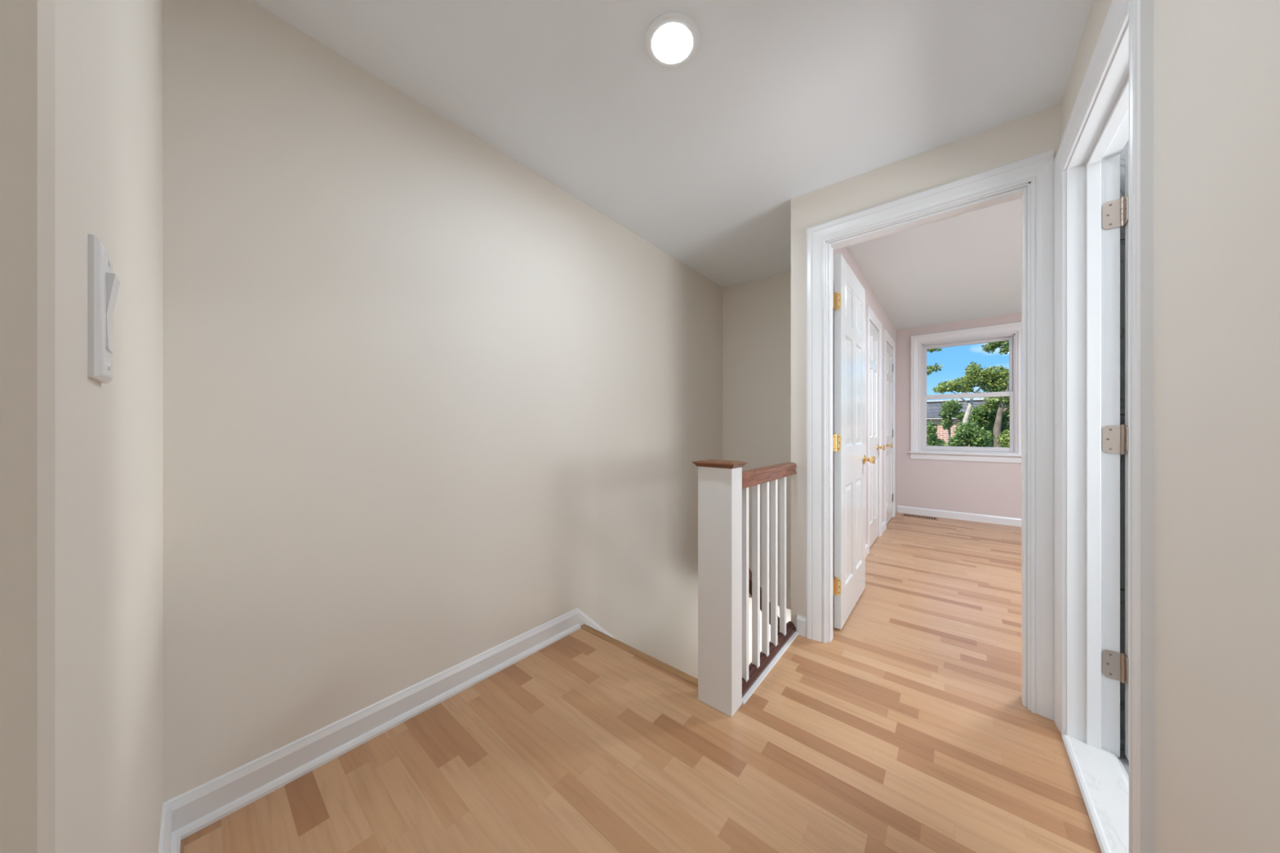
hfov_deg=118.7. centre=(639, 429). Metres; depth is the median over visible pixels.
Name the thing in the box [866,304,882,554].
door frame
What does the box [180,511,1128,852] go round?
floor
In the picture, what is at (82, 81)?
wall
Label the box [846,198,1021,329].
ceiling
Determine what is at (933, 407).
house
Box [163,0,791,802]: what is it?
wall
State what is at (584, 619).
trim
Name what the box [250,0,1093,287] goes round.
ceiling
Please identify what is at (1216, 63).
wall
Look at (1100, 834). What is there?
threshold strip
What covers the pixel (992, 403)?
tree
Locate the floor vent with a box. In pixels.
[901,513,938,519]
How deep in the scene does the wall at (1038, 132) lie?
1.80 m
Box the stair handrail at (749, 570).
[748,567,779,631]
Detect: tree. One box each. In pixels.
[926,347,942,375]
[931,360,1008,444]
[937,399,965,445]
[961,404,1009,447]
[977,340,1009,447]
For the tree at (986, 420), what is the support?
on the ground
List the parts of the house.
eave trim, cornice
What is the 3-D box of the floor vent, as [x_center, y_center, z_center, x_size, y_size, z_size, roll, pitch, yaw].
[3.540,1.107,4.808,0.375,0.005,0.150,0,0,40]
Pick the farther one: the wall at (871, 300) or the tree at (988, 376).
the tree at (988, 376)
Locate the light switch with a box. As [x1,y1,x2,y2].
[88,234,119,383]
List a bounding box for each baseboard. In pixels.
[158,803,181,852]
[163,608,581,839]
[796,614,806,637]
[833,543,867,602]
[882,521,885,533]
[896,505,1021,526]
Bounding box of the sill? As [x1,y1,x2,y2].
[1069,736,1128,852]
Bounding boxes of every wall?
[0,0,163,852]
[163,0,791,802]
[722,271,791,608]
[791,104,1128,743]
[833,246,896,578]
[896,312,1021,518]
[1060,0,1279,852]
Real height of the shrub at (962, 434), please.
4.290 m
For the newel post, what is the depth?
1.50 m
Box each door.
[833,253,875,629]
[869,320,884,547]
[886,342,893,524]
[1102,149,1128,760]
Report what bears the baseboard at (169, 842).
attached to the wall at (82, 81)
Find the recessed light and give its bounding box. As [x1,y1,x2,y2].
[644,11,699,67]
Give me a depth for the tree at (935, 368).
6.30 m
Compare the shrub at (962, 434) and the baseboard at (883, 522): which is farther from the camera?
the shrub at (962, 434)
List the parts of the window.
sill, sash, sash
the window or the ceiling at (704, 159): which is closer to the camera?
the ceiling at (704, 159)
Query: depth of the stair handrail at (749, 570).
1.95 m
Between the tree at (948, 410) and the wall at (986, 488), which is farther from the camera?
the tree at (948, 410)
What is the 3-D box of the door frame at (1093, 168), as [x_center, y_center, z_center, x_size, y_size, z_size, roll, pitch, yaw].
[1.047,0.020,1.405,1.041,2.180,1.003,0,0,40]
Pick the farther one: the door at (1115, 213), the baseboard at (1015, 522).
the baseboard at (1015, 522)
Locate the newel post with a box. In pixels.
[692,459,747,716]
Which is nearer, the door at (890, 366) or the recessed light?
the recessed light
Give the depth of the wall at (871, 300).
3.56 m
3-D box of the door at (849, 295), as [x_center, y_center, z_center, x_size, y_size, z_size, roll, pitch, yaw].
[1.312,0.068,2.356,0.162,2.064,0.764,0,0,40]
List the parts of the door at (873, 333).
knob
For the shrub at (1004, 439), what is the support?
on the ground
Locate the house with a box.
[926,398,1009,445]
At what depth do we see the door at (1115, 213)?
1.28 m
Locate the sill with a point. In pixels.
(1106, 778)
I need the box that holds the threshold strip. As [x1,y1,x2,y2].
[1062,734,1111,852]
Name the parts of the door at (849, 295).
knob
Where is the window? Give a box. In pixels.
[907,321,1021,463]
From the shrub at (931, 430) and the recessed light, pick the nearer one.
the recessed light
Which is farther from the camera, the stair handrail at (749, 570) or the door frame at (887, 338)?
the door frame at (887, 338)
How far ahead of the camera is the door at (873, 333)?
3.71 m
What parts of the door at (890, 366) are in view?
knob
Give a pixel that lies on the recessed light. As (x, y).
(672, 39)
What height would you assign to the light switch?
0.122 m
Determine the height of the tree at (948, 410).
5.027 m
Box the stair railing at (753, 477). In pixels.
[742,462,796,697]
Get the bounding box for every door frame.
[806,0,1153,852]
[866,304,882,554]
[884,328,895,528]
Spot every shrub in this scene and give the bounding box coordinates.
[926,419,947,446]
[946,421,995,447]
[995,429,1009,447]
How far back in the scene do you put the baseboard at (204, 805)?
1.30 m
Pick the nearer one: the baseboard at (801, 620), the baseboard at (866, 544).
the baseboard at (801, 620)
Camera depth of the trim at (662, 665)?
1.85 m
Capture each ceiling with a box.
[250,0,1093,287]
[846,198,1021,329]
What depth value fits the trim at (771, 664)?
1.74 m
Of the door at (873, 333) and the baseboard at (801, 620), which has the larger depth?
the door at (873, 333)
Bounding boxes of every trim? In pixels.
[577,608,617,639]
[580,624,697,687]
[742,631,798,705]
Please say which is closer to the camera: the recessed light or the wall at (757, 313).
the recessed light

